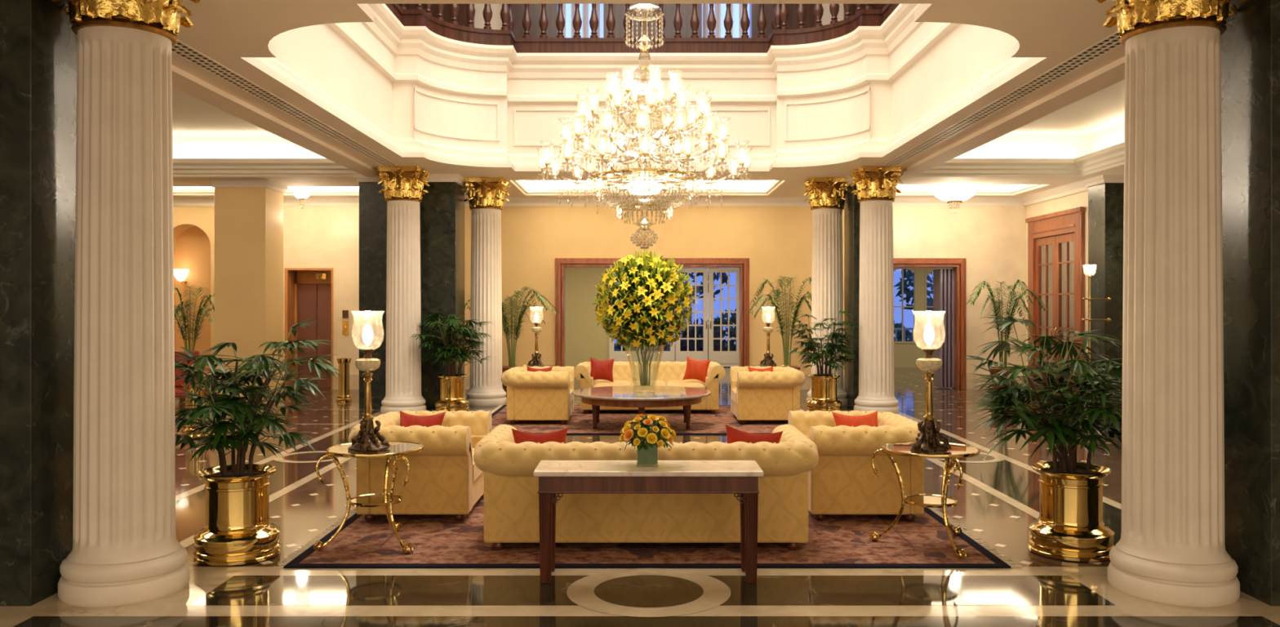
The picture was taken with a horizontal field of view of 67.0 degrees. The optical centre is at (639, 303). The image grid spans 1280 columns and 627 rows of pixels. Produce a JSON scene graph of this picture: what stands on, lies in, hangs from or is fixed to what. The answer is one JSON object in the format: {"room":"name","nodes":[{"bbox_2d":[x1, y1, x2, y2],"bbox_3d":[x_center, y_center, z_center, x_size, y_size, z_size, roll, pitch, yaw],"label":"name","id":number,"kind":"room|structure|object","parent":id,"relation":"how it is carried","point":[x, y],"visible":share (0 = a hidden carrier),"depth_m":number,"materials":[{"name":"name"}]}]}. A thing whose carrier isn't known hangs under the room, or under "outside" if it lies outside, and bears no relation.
{"room":"hotel lobby","nodes":[
{"label":"hotel lobby","id":0,"kind":"room"},
{"bbox_2d":[193,463,280,565],"bbox_3d":[-2.630,1.367,6.320,0.530,0.560,0.530,0,0,0],"label":"pot","id":1,"kind":"object","parent":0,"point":[238,529],"depth_m":6.15,"materials":[{"name":"gold metal"}]},
{"bbox_2d":[173,206,1025,374],"bbox_3d":[-2.050,-0.200,18.875,19.900,3.700,0.550,0,0,0],"label":"wall","id":2,"kind":"structure","parent":0,"point":[776,241],"depth_m":18.60,"materials":[{"name":"yellow paint"}]},
{"bbox_2d":[173,268,189,284],"bbox_3d":[-8.974,-0.514,18.907,0.299,0.312,0.318,0,0,40],"label":"wall sconce","id":3,"kind":"object","parent":2,"relation":"attached to","point":[180,274],"visible":0.96,"depth_m":18.81,"materials":[{"name":"beige glass"}]},
{"bbox_2d":[284,267,333,389],"bbox_3d":[-6.370,0.485,18.850,0.940,2.330,0.500,0,0,0],"label":"elevator","id":4,"kind":"object","parent":2,"relation":"attached to","point":[308,291],"visible":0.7,"depth_m":19.04,"materials":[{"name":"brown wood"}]},
{"bbox_2d":[342,310,348,334],"bbox_3d":[-5.665,0.365,18.581,0.110,0.470,0.037,0,0,0],"label":"panel","id":5,"kind":"object","parent":2,"relation":"attached to","point":[344,313],"visible":1,"depth_m":18.57,"materials":[{"name":"gold metal"}]},
{"bbox_2d":[203,374,1026,389],"bbox_3d":[-2.290,1.510,18.585,19.420,0.280,0.030,0,0,0],"label":"baseboard","id":6,"kind":"structure","parent":2,"relation":"attached to","point":[353,379],"depth_m":18.57,"materials":[{"name":"beige stone"}]},
{"bbox_2d":[173,180,1088,206],"bbox_3d":[-2.300,-1.950,17.250,19.400,0.160,2.700,0,0,0],"label":"trim","id":7,"kind":"structure","parent":2,"relation":"attached to","point":[1076,187],"depth_m":18.55,"materials":[{"name":"beige paint"}]},
{"bbox_2d":[555,257,749,366],"bbox_3d":[0.235,0.390,18.685,3.730,2.520,0.330,0,0,0],"label":"door frame","id":8,"kind":"structure","parent":2,"relation":"in","point":[743,264],"depth_m":18.55,"materials":[{"name":"red wood"}]},
{"bbox_2d":[893,257,965,389],"bbox_3d":[5.330,0.390,18.685,1.860,2.520,0.330,0,0,0],"label":"door","id":9,"kind":"structure","parent":2,"relation":"in","point":[958,264],"depth_m":18.55,"materials":[{"name":"red wood"}]},
{"bbox_2d":[933,268,954,387],"bbox_3d":[5.955,0.480,18.965,0.270,2.300,0.470,0,0,0],"label":"curtain","id":10,"kind":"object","parent":9,"relation":"attached to","point":[943,279],"depth_m":18.75,"materials":[{"name":"grey fabric"}]},
{"bbox_2d":[0,366,1279,626],"bbox_3d":[0.000,1.648,10.500,24.000,0.004,31.000,0,0,0],"label":"floor","id":11,"kind":"structure","parent":0,"point":[997,496],"depth_m":5.61,"materials":[{"name":"brown stone"}]},
{"bbox_2d":[0,0,77,605],"bbox_3d":[-4.160,-0.190,5.785,1.680,3.680,1.030,0,0,0],"label":"pier","id":12,"kind":"object","parent":11,"relation":"on","point":[38,44],"visible":0.5,"depth_m":5.32,"materials":[{"name":"black stone"}]},
{"bbox_2d":[51,0,200,606],"bbox_3d":[-2.970,-0.191,5.580,0.783,3.680,0.783,0,0,0],"label":"fluted column","id":13,"kind":"structure","parent":11,"relation":"on","point":[126,549],"depth_m":5.37,"materials":[{"name":"beige stone"}]},
{"bbox_2d":[174,351,209,401],"bbox_3d":[-6.358,1.160,13.312,0.724,0.980,0.632,0,0,-34],"label":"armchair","id":14,"kind":"object","parent":11,"relation":"on","point":[178,383],"visible":0.15,"depth_m":13.52,"materials":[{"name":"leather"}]},
{"bbox_2d":[173,284,214,351],"bbox_3d":[-8.109,0.656,17.563,1.612,1.987,1.248,0,0,0],"label":"areca palm","id":15,"kind":"object","parent":11,"relation":"on","point":[176,310],"visible":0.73,"depth_m":17.36,"materials":[{"name":"green plant"}]},
{"bbox_2d":[181,382,208,432],"bbox_3d":[-5.750,1.340,12.500,0.333,0.620,0.333,0,0,0],"label":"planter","id":16,"kind":"object","parent":11,"relation":"on","point":[188,388],"visible":0.43,"depth_m":12.39,"materials":[{"name":"gold metal"}]},
{"bbox_2d":[208,179,288,404],"bbox_3d":[-6.580,-0.190,16.300,0.960,3.680,0.920,0,0,0],"label":"square pillar","id":17,"kind":"structure","parent":11,"relation":"on","point":[249,213],"depth_m":15.90,"materials":[{"name":"yellow paint"}]},
{"bbox_2d":[174,318,344,565],"bbox_3d":[-2.583,0.874,6.279,1.262,1.546,1.158,0,0,0],"label":"potted palm","id":18,"kind":"object","parent":11,"relation":"on","point":[238,529],"visible":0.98,"depth_m":6.15,"materials":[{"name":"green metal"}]},
{"bbox_2d":[336,357,351,401],"bbox_3d":[-5.020,1.290,16.400,0.256,0.720,0.256,0,0,0],"label":"stand","id":19,"kind":"object","parent":11,"relation":"on","point":[344,395],"visible":1,"depth_m":16.32,"materials":[{"name":"gold metal"}]},
{"bbox_2d":[376,165,431,413],"bbox_3d":[-3.570,-0.191,14.600,0.783,3.680,0.783,0,0,0],"label":"fluted column","id":20,"kind":"structure","parent":11,"relation":"on","point":[403,186],"depth_m":14.38,"materials":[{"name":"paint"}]},
{"bbox_2d":[354,173,465,408],"bbox_3d":[-3.660,-0.190,15.600,1.640,3.680,0.920,0,0,0],"label":"pier","id":21,"kind":"object","parent":11,"relation":"on","point":[442,209],"visible":0.64,"depth_m":15.20,"materials":[{"name":"black stone"}]},
{"bbox_2d":[410,312,493,411],"bbox_3d":[-2.887,0.883,14.603,1.393,1.526,1.126,0,0,-44],"label":"potted palm","id":22,"kind":"object","parent":11,"relation":"on","point":[451,386],"visible":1,"depth_m":14.53,"materials":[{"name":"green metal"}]},
{"bbox_2d":[434,373,469,411],"bbox_3d":[-2.860,1.366,14.700,0.530,0.560,0.530,0,0,0],"label":"pot","id":23,"kind":"object","parent":22,"relation":"on","point":[451,386],"depth_m":14.52,"materials":[{"name":"gold metal"}]},
{"bbox_2d":[462,177,511,406],"bbox_3d":[-2.520,-0.191,15.850,0.783,3.680,0.783,0,0,0],"label":"fluted column","id":24,"kind":"structure","parent":11,"relation":"on","point":[486,199],"depth_m":15.63,"materials":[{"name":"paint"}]},
{"bbox_2d":[464,286,557,396],"bbox_3d":[-2.358,0.664,17.350,1.751,1.972,1.443,0,0,-10],"label":"areca palm","id":25,"kind":"object","parent":11,"relation":"on","point":[511,354],"visible":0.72,"depth_m":17.13,"materials":[{"name":"green plant"}]},
{"bbox_2d":[502,365,517,396],"bbox_3d":[-2.280,1.385,17.200,0.480,0.530,0.480,0,0,0],"label":"pot","id":26,"kind":"object","parent":25,"relation":"on","point":[504,368],"depth_m":17.05,"materials":[{"name":"red wood"}]},
{"bbox_2d":[491,404,804,434],"bbox_3d":[0.125,1.642,13.873,4.811,0.010,3.453,0,0,0],"label":"area rug","id":27,"kind":"object","parent":11,"relation":"on","point":[611,421],"visible":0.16,"depth_m":13.21,"materials":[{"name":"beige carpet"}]},
{"bbox_2d":[517,364,556,366],"bbox_3d":[-1.624,1.308,15.191,0.685,0.660,0.720,0,0,0],"label":"side table","id":28,"kind":"object","parent":27,"relation":"on","point":[522,365],"visible":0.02,"depth_m":15.16,"materials":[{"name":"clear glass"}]},
{"bbox_2d":[527,311,544,366],"bbox_3d":[-1.615,0.515,15.145,0.272,0.930,0.287,0,0,-23],"label":"table lamp","id":29,"kind":"object","parent":28,"relation":"on","point":[536,360],"visible":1,"depth_m":15.12,"materials":[{"name":"brown metal"}]},
{"bbox_2d":[501,365,574,424],"bbox_3d":[-1.426,1.273,13.550,0.955,0.726,1.247,0,0,0],"label":"armchair","id":30,"kind":"object","parent":27,"relation":"on","point":[539,395],"visible":0.97,"depth_m":13.03,"materials":[{"name":"beige fabric"}]},
{"bbox_2d":[526,365,552,372],"bbox_3d":[-1.450,1.065,13.800,0.381,0.334,0.195,0,0,6],"label":"throw pillow","id":31,"kind":"object","parent":30,"relation":"on","point":[530,369],"visible":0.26,"depth_m":13.82,"materials":[{"name":"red fabric"}]},
{"bbox_2d":[569,388,573,403],"bbox_3d":[-1.278,1.276,13.547,0.645,0.178,0.634,0,0,0],"label":"seat cushion","id":32,"kind":"object","parent":30,"relation":"on","point":[571,389],"depth_m":13.54,"materials":[{"name":"beige fabric"}]},
{"bbox_2d":[572,385,711,429],"bbox_3d":[0.020,1.407,12.950,1.860,0.460,1.860,0,0,0],"label":"round table","id":33,"kind":"object","parent":27,"relation":"on","point":[624,396],"visible":0.91,"depth_m":12.57,"materials":[{"name":"brown stone"}]},
{"bbox_3d":[0.060,0.860,12.900,0.577,0.628,0.578,0,0,0],"label":"vase","id":34,"kind":"object","parent":33,"relation":"on","visible":0},
{"bbox_2d":[592,248,695,386],"bbox_3d":[0.054,0.179,12.900,1.381,1.836,1.386,0,0,32],"label":"lily bouquet","id":35,"kind":"object","parent":34,"relation":"in","point":[637,323],"visible":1,"depth_m":12.58,"materials":[{"name":"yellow plant"}]},
{"bbox_2d":[574,360,725,413],"bbox_3d":[0.140,1.273,14.826,2.253,0.726,1.075,0,0,0],"label":"sofa","id":36,"kind":"object","parent":27,"relation":"on","point":[667,373],"visible":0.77,"depth_m":14.52,"materials":[{"name":"beige leather"}]},
{"bbox_2d":[590,357,614,382],"bbox_3d":[-0.580,1.005,14.661,0.402,0.385,0.167,0,0,-6],"label":"throw pillow","id":37,"kind":"object","parent":36,"relation":"on","point":[600,369],"visible":0.97,"depth_m":14.61,"materials":[{"name":"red fabric"}]},
{"bbox_2d":[593,380,631,386],"bbox_3d":[-0.420,1.276,14.678,0.551,0.178,0.765,0,0,0],"label":"seat cushion","id":38,"kind":"object","parent":36,"relation":"on","point":[596,383],"depth_m":14.42,"materials":[{"name":"beige fabric"}]},
{"bbox_2d":[631,380,667,386],"bbox_3d":[0.137,1.276,14.678,0.551,0.178,0.765,0,0,0],"label":"seat cushion","id":39,"kind":"object","parent":36,"relation":"on","point":[662,383],"depth_m":14.52,"materials":[{"name":"beige fabric"}]},
{"bbox_2d":[666,380,705,389],"bbox_3d":[0.694,1.276,14.678,0.551,0.178,0.765,0,0,0],"label":"seat cushion","id":40,"kind":"object","parent":36,"relation":"on","point":[692,384],"depth_m":14.41,"materials":[{"name":"beige fabric"}]},
{"bbox_2d":[682,355,711,382],"bbox_3d":[0.860,1.005,14.659,0.412,0.406,0.171,0,0,18],"label":"throw pillow","id":41,"kind":"object","parent":36,"relation":"on","point":[695,369],"visible":0.99,"depth_m":14.61,"materials":[{"name":"orange fabric"}]},
{"bbox_2d":[729,365,805,424],"bbox_3d":[1.786,1.273,13.550,0.955,0.726,1.247,0,0,0],"label":"armchair","id":42,"kind":"object","parent":27,"relation":"on","point":[755,395],"visible":0.99,"depth_m":13.03,"materials":[{"name":"beige leather"}]},
{"bbox_2d":[731,387,736,403],"bbox_3d":[1.637,1.276,13.553,0.645,0.178,0.634,0,0,0],"label":"seat cushion","id":43,"kind":"object","parent":42,"relation":"on","point":[733,389],"depth_m":13.60,"materials":[{"name":"beige fabric"}]},
{"bbox_2d":[747,366,773,371],"bbox_3d":[1.740,1.065,13.800,0.382,0.334,0.196,0,0,-6],"label":"throw pillow","id":44,"kind":"object","parent":42,"relation":"on","point":[750,369],"visible":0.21,"depth_m":13.82,"materials":[{"name":"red fabric"}]},
{"bbox_2d":[749,364,790,367],"bbox_3d":[1.986,1.308,15.166,0.685,0.660,0.720,0,0,-40],"label":"side table","id":45,"kind":"object","parent":27,"relation":"on","point":[783,366],"visible":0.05,"depth_m":15.16,"materials":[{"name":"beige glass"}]},
{"bbox_2d":[760,312,777,366],"bbox_3d":[2.015,0.515,15.155,0.287,0.930,0.272,0,0,-25],"label":"table lamp","id":46,"kind":"object","parent":45,"relation":"on","point":[767,361],"visible":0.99,"depth_m":15.12,"materials":[{"name":"brown metal"}]},
{"bbox_2d":[274,495,1022,568],"bbox_3d":[0.045,1.642,8.160,4.692,0.010,4.280,0,0,0],"label":"area rug","id":47,"kind":"object","parent":11,"relation":"on","point":[437,540],"visible":0.35,"depth_m":6.38,"materials":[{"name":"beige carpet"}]},
{"bbox_2d":[313,440,423,553],"bbox_3d":[-1.824,1.308,6.621,0.685,0.660,0.720,0,0,0],"label":"side table","id":48,"kind":"object","parent":47,"relation":"on","point":[397,448],"visible":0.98,"depth_m":6.45,"materials":[{"name":"gold metal"}]},
{"bbox_2d":[347,311,390,452],"bbox_3d":[-1.827,0.515,6.493,0.272,0.930,0.287,0,0,0],"label":"table lamp","id":49,"kind":"object","parent":48,"relation":"on","point":[365,440],"visible":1,"depth_m":6.47,"materials":[{"name":"brown metal"}]},
{"bbox_2d":[350,494,399,503],"bbox_3d":[-1.800,1.337,6.580,0.330,0.008,0.330,0,0,0],"label":"glass shelf","id":50,"kind":"object","parent":48,"relation":"attached to","point":[362,499],"depth_m":6.57,"materials":[{"name":"clear glass"}]},
{"bbox_2d":[348,410,491,520],"bbox_3d":[-1.746,1.273,7.730,0.955,0.726,1.247,0,0,0],"label":"armchair","id":51,"kind":"object","parent":47,"relation":"on","point":[445,478],"visible":0.72,"depth_m":7.21,"materials":[{"name":"beige fabric"}]},
{"bbox_2d":[400,410,445,426],"bbox_3d":[-1.820,1.075,7.970,0.400,0.360,0.197,0,0,7],"label":"throw pillow","id":52,"kind":"object","parent":51,"relation":"on","point":[406,420],"visible":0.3,"depth_m":7.97,"materials":[{"name":"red fabric"}]},
{"bbox_2d":[471,448,483,481],"bbox_3d":[-1.597,1.276,7.727,0.645,0.178,0.634,0,0,0],"label":"seat cushion","id":53,"kind":"object","parent":51,"relation":"on","point":[477,473],"depth_m":7.53,"materials":[{"name":"beige fabric"}]},
{"bbox_2d":[473,424,818,550],"bbox_3d":[0.040,1.273,6.794,2.347,0.726,1.075,0,0,0],"label":"sofa","id":54,"kind":"object","parent":47,"relation":"on","point":[511,495],"visible":0.77,"depth_m":6.36,"materials":[{"name":"beige leather"}]},
{"bbox_2d":[511,427,568,443],"bbox_3d":[-0.700,1.050,6.761,0.400,0.374,0.176,0,0,-10],"label":"throw pillow","id":55,"kind":"object","parent":54,"relation":"on","point":[559,436],"visible":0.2,"depth_m":6.69,"materials":[{"name":"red fabric"}]},
{"bbox_2d":[725,424,782,443],"bbox_3d":[0.780,1.050,6.759,0.438,0.420,0.176,0,0,8],"label":"throw pillow","id":56,"kind":"object","parent":54,"relation":"on","point":[733,435],"visible":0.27,"depth_m":6.69,"materials":[{"name":"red fabric"}]},
{"bbox_2d":[788,410,924,520],"bbox_3d":[1.746,1.273,7.730,0.955,0.726,1.247,0,0,0],"label":"armchair","id":57,"kind":"object","parent":47,"relation":"on","point":[843,481],"visible":0.67,"depth_m":7.21,"materials":[{"name":"beige leather"}]},
{"bbox_2d":[831,410,877,426],"bbox_3d":[1.800,1.075,7.970,0.400,0.360,0.197,0,0,-7],"label":"throw pillow","id":58,"kind":"object","parent":57,"relation":"on","point":[870,420],"visible":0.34,"depth_m":7.97,"materials":[{"name":"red fabric"}]},
{"bbox_2d":[869,440,980,559],"bbox_3d":[1.934,1.308,6.521,0.710,0.660,0.715,0,0,0],"label":"side table","id":59,"kind":"object","parent":47,"relation":"on","point":[900,448],"visible":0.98,"depth_m":6.50,"materials":[{"name":"gold metal"}]},
{"bbox_2d":[905,495,955,504],"bbox_3d":[1.970,1.337,6.560,0.330,0.008,0.330,0,0,0],"label":"glass shelf","id":60,"kind":"object","parent":59,"relation":"attached to","point":[910,500],"depth_m":6.56,"materials":[{"name":"clear glass"}]},
{"bbox_2d":[910,318,951,451],"bbox_3d":[1.957,0.515,6.519,0.287,0.930,0.272,0,0,33],"label":"table lamp","id":61,"kind":"object","parent":59,"relation":"on","point":[926,440],"visible":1,"depth_m":6.49,"materials":[{"name":"brown metal"}]},
{"bbox_2d":[533,460,764,582],"bbox_3d":[0.050,1.313,5.855,1.350,0.665,0.410,0,0,0],"label":"console table","id":62,"kind":"object","parent":11,"relation":"on","point":[740,477],"visible":0.99,"depth_m":5.68,"materials":[{"name":"wood"}]},
{"bbox_2d":[637,442,657,464],"bbox_3d":[0.045,0.913,5.860,0.136,0.135,0.136,0,0,0],"label":"glass vase","id":63,"kind":"object","parent":62,"relation":"on","point":[649,456],"visible":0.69,"depth_m":5.80,"materials":[{"name":"green glass"}]},
{"bbox_2d":[619,413,675,451],"bbox_3d":[0.050,0.784,5.857,0.341,0.229,0.350,0,0,0],"label":"bouquet","id":64,"kind":"object","parent":63,"relation":"in","point":[641,427],"visible":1,"depth_m":5.78,"materials":[{"name":"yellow plant"}]},
{"bbox_2d":[746,275,811,370],"bbox_3d":[2.659,0.579,17.259,1.533,2.142,1.515,0,0,0],"label":"areca palm","id":65,"kind":"object","parent":11,"relation":"on","point":[786,344],"visible":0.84,"depth_m":17.15,"materials":[{"name":"green plant"}]},
{"bbox_2d":[790,365,800,370],"bbox_3d":[2.620,1.385,17.200,0.480,0.530,0.480,0,0,0],"label":"pot","id":66,"kind":"object","parent":11,"relation":"on","point":[797,367],"depth_m":17.11,"materials":[{"name":"gold metal"}]},
{"bbox_2d":[786,310,860,411],"bbox_3d":[2.773,0.880,14.733,1.171,1.533,1.055,0,0,0],"label":"potted palm","id":67,"kind":"object","parent":11,"relation":"on","point":[824,397],"visible":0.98,"depth_m":14.56,"materials":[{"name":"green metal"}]},
{"bbox_2d":[806,373,841,411],"bbox_3d":[2.800,1.366,14.700,0.530,0.560,0.530,0,0,0],"label":"pot","id":68,"kind":"object","parent":67,"relation":"on","point":[824,397],"depth_m":14.52,"materials":[{"name":"gold metal"}]},
{"bbox_2d":[802,177,848,405],"bbox_3d":[3.070,-0.191,15.850,0.783,3.680,0.783,0,0,0],"label":"fluted column","id":69,"kind":"structure","parent":11,"relation":"on","point":[827,196],"depth_m":15.64,"materials":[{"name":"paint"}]},
{"bbox_2d":[844,174,896,407],"bbox_3d":[3.690,-0.190,15.650,0.740,3.680,0.820,0,0,0],"label":"pier","id":70,"kind":"object","parent":11,"relation":"on","point":[851,206],"visible":0.18,"depth_m":15.37,"materials":[{"name":"black stone"}]},
{"bbox_2d":[848,165,903,413],"bbox_3d":[3.570,-0.191,14.600,0.783,3.680,0.783,0,0,0],"label":"fluted column","id":71,"kind":"structure","parent":11,"relation":"on","point":[876,186],"depth_m":14.38,"materials":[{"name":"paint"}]},
{"bbox_2d":[964,279,1048,396],"bbox_3d":[6.304,0.617,16.834,1.423,2.066,1.136,0,0,-43],"label":"areca palm","id":72,"kind":"object","parent":11,"relation":"on","point":[1015,301],"visible":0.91,"depth_m":16.82,"materials":[{"name":"green plant"}]},
{"bbox_2d":[989,366,1015,396],"bbox_3d":[6.350,1.385,16.900,0.480,0.530,0.480,0,0,0],"label":"pot","id":73,"kind":"object","parent":72,"relation":"on","point":[993,369],"depth_m":16.75,"materials":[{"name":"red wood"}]},
{"bbox_2d":[960,315,1122,561],"bbox_3d":[2.796,0.861,6.459,1.408,1.572,1.388,0,0,0],"label":"potted palm","id":74,"kind":"object","parent":11,"relation":"on","point":[1069,525],"visible":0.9,"depth_m":6.26,"materials":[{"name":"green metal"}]},
{"bbox_2d":[1081,264,1111,408],"bbox_3d":[7.036,0.525,14.971,0.465,2.250,0.340,0,0,27],"label":"brass floor lamp","id":75,"kind":"object","parent":11,"relation":"on","point":[1089,271],"visible":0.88,"depth_m":14.99,"materials":[{"name":"gold metal"}]},
{"bbox_2d":[1082,174,1124,407],"bbox_3d":[7.780,-0.190,15.590,0.960,3.680,0.700,0,0,0],"label":"pier","id":76,"kind":"object","parent":11,"relation":"on","point":[1105,192],"visible":0.34,"depth_m":15.30,"materials":[{"name":"black stone"}]},
{"bbox_2d":[1096,0,1246,606],"bbox_3d":[3.070,-0.191,5.580,0.783,3.680,0.783,0,0,0],"label":"fluted column","id":77,"kind":"structure","parent":11,"relation":"on","point":[1171,548],"depth_m":5.37,"materials":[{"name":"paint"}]},
{"bbox_2d":[1220,0,1279,605],"bbox_3d":[4.270,-0.190,5.785,1.660,3.680,1.030,0,0,0],"label":"pier","id":78,"kind":"object","parent":11,"relation":"on","point":[1250,44],"visible":0.44,"depth_m":5.42,"materials":[{"name":"black stone"}]},
{"bbox_2d":[398,4,884,37],"bbox_3d":[0.000,-5.595,17.650,16.000,3.510,0.300,0,0,0],"label":"wall","id":79,"kind":"structure","parent":0,"point":[535,10],"depth_m":17.60,"materials":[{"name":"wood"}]},
{"bbox_2d":[562,4,603,37],"bbox_3d":[-1.080,-5.240,17.795,0.840,2.620,0.130,0,0,0],"label":"window","id":80,"kind":"structure","parent":79,"relation":"in","point":[568,10],"depth_m":17.84,"materials":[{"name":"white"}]},
{"bbox_2d":[702,4,749,37],"bbox_3d":[1.570,-5.240,17.795,0.900,2.620,0.130,0,0,0],"label":"window","id":81,"kind":"structure","parent":79,"relation":"in","point":[736,10],"depth_m":17.77,"materials":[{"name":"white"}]},
{"bbox_2d":[241,4,1045,171],"bbox_3d":[0.030,-2.935,10.700,7.460,1.810,9.100,0,0,0],"label":"wall","id":82,"kind":"structure","parent":0,"point":[416,91],"depth_m":14.27,"materials":[{"name":"beige paint"}]},
{"bbox_2d":[385,4,899,53],"bbox_3d":[0.030,-4.355,10.700,7.140,1.030,8.780,0,0,0],"label":"balcony balustrade","id":83,"kind":"object","parent":82,"relation":"on","point":[780,35],"visible":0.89,"depth_m":14.85,"materials":[{"name":"brown wood"}]},
{"bbox_2d":[171,0,1124,197],"bbox_3d":[0.000,-2.525,6.900,24.000,1.090,23.800,0,0,0],"label":"ceiling","id":84,"kind":"structure","parent":0,"point":[1069,130],"depth_m":13.26,"materials":[{"name":"beige paint"}]},
{"bbox_2d":[171,40,397,165],"bbox_3d":[-3.660,-2.025,10.550,0.218,0.010,7.226,0,0,0],"label":"ceiling vent","id":85,"kind":"object","parent":84,"relation":"in","point":[180,48],"visible":0.88,"depth_m":9.44,"materials":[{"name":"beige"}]},
{"bbox_2d":[293,186,311,209],"bbox_3d":[-6.050,-2.014,17.300,0.306,0.693,0.306,0,0,0],"label":"bowl light","id":86,"kind":"object","parent":84,"relation":"hanging from","point":[300,193],"visible":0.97,"depth_m":17.20,"materials":[{"name":"beige glass"}]},
{"bbox_2d":[931,184,977,213],"bbox_3d":[5.500,-1.945,16.900,0.775,0.790,0.775,0,0,0],"label":"bowl light","id":87,"kind":"object","parent":84,"relation":"hanging from","point":[951,193],"visible":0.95,"depth_m":16.66,"materials":[{"name":"beige glass"}]},
{"bbox_2d":[882,31,1121,165],"bbox_3d":[3.660,-2.025,10.550,0.218,0.010,7.226,0,0,0],"label":"ceiling vent","id":88,"kind":"object","parent":84,"relation":"in","point":[1111,42],"visible":0.92,"depth_m":9.26,"materials":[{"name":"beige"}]},
{"bbox_2d":[474,4,843,30],"bbox_3d":[0.000,-5.595,10.325,16.000,3.510,15.050,0,0,0],"label":"wall","id":89,"kind":"structure","parent":0,"point":[495,22],"depth_m":17.80,"materials":[{"name":"beige paint"}]},
{"bbox_2d":[564,267,952,367],"bbox_3d":[3.850,0.000,25.100,16.300,3.300,0.200,0,0,0],"label":"wall","id":90,"kind":"structure","parent":0,"point":[584,340],"depth_m":25.00,"materials":[{"name":"beige paint"}]},
{"bbox_2d":[608,267,738,366],"bbox_3d":[0.910,0.320,25.009,3.420,2.660,0.182,0,0,0],"label":"french door","id":91,"kind":"structure","parent":90,"relation":"in","point":[725,358],"depth_m":24.96,"materials":[{"name":"beige paint"}]},
{"bbox_2d":[893,268,916,343],"bbox_3d":[6.800,0.065,25.030,0.700,1.930,0.100,0,0,0],"label":"window","id":92,"kind":"structure","parent":90,"relation":"in","point":[914,306],"depth_m":24.98,"materials":[{"name":"beige paint"}]},
{"bbox_2d":[924,268,933,343],"bbox_3d":[7.880,0.065,25.030,1.040,1.930,0.100,0,0,0],"label":"window","id":93,"kind":"structure","parent":90,"relation":"in","point":[926,306],"depth_m":24.98,"materials":[{"name":"beige paint"}]},
{"bbox_2d":[1025,190,1088,401],"bbox_3d":[8.610,-0.700,6.800,2.380,4.700,23.600,0,0,0],"label":"wall","id":94,"kind":"structure","parent":0,"point":[1078,199],"depth_m":16.95,"materials":[{"name":"beige paint"}]},
{"bbox_2d":[1025,206,1084,397],"bbox_3d":[7.420,0.020,17.220,0.200,3.260,2.280,0,0,0],"label":"double door","id":95,"kind":"structure","parent":94,"relation":"in","point":[1055,240],"depth_m":17.10,"materials":[{"name":"red wood"}]},
{"bbox_2d":[1040,244,1052,361],"bbox_3d":[7.455,-0.010,17.652,0.024,2.120,0.615,0,0,0],"label":"curtain","id":96,"kind":"object","parent":95,"relation":"hanging from","point":[1046,249],"depth_m":17.64,"materials":[{"name":"beige fabric"}]},
{"bbox_2d":[1061,241,1074,364],"bbox_3d":[7.455,-0.010,16.788,0.024,2.120,0.615,0,0,0],"label":"curtain","id":97,"kind":"object","parent":95,"relation":"hanging from","point":[1067,247],"depth_m":16.78,"materials":[{"name":"beige fabric"}]},
{"bbox_2d":[1027,461,1114,561],"bbox_3d":[2.860,1.367,6.420,0.530,0.560,0.530,0,0,0],"label":"pot","id":98,"kind":"object","parent":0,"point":[1069,525],"depth_m":6.25,"materials":[{"name":"gold metal"}]},
{"bbox_3d":[0.000,-7.400,10.300,16.000,0.100,15.000,0,0,0],"label":"ceiling","id":99,"kind":"structure","parent":0,"visible":0},
{"bbox_2d":[537,4,752,249],"bbox_3d":[0.050,-3.962,10.700,2.404,6.755,2.404,0,0,0],"label":"crystal chandelier","id":100,"kind":"object","parent":99,"relation":"hanging from","point":[642,188],"visible":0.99,"depth_m":10.58,"materials":[{"name":"clear glass"}]},
{"label":"outside","id":101,"kind":"structure","parent":0,"visible":0},
{"bbox_2d":[613,343,735,361],"bbox_3d":[4.000,1.670,32.600,32.000,0.001,14.800,0,0,0],"label":"ground","id":102,"kind":"structure","parent":101,"point":[726,344],"depth_m":35.47,"materials":[{"name":"green"}]},
{"bbox_2d":[613,332,670,361],"bbox_3d":[0.075,0.944,28.014,1.777,1.560,1.333,0,0,0],"label":"shrub","id":103,"kind":"object","parent":102,"relation":"on","point":[618,346],"visible":0.02,"depth_m":27.75,"materials":[{"name":"green plant"}]},
{"bbox_2d":[662,272,730,324],"bbox_3d":[1.423,-0.467,30.010,2.809,4.243,1.965,0,0,0],"label":"tree","id":104,"kind":"object","parent":102,"relation":"on","point":[724,277],"visible":0.1,"depth_m":29.81,"materials":[{"name":"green plant"}]},
{"bbox_2d":[680,317,726,359],"bbox_3d":[1.736,1.090,27.192,1.387,1.411,1.100,0,0,0],"label":"shrub","id":105,"kind":"object","parent":102,"relation":"on","point":[683,343],"visible":0.44,"depth_m":26.97,"materials":[{"name":"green plant"}]},
{"bbox_2d":[707,307,736,351],"bbox_3d":[2.881,0.938,29.001,2.086,1.655,1.410,0,0,0],"label":"shrub","id":106,"kind":"object","parent":102,"relation":"on","point":[733,318],"visible":0.17,"depth_m":28.73,"materials":[{"name":"green plant"}]},
{"bbox_2d":[893,320,912,341],"bbox_3d":[7.222,1.074,28.052,1.771,1.423,1.348,0,0,0],"label":"shrub","id":107,"kind":"object","parent":102,"relation":"on","point":[908,335],"visible":0.13,"depth_m":27.76,"materials":[{"name":"green plant"}]},
{"bbox_2d":[893,328,933,341],"bbox_3d":[6.950,1.160,26.600,3.300,0.980,0.090,0,0,0],"label":"fence","id":108,"kind":"object","parent":102,"relation":"on","point":[895,329],"visible":0.02,"depth_m":26.57,"materials":[{"name":"beige paint"}]},
{"bbox_2d":[893,268,947,328],"bbox_3d":[8.646,0.017,28.494,2.050,3.278,1.683,0,0,-34],"label":"tree","id":109,"kind":"object","parent":102,"relation":"on","point":[909,293],"visible":0.24,"depth_m":28.48,"materials":[{"name":"green plant"}]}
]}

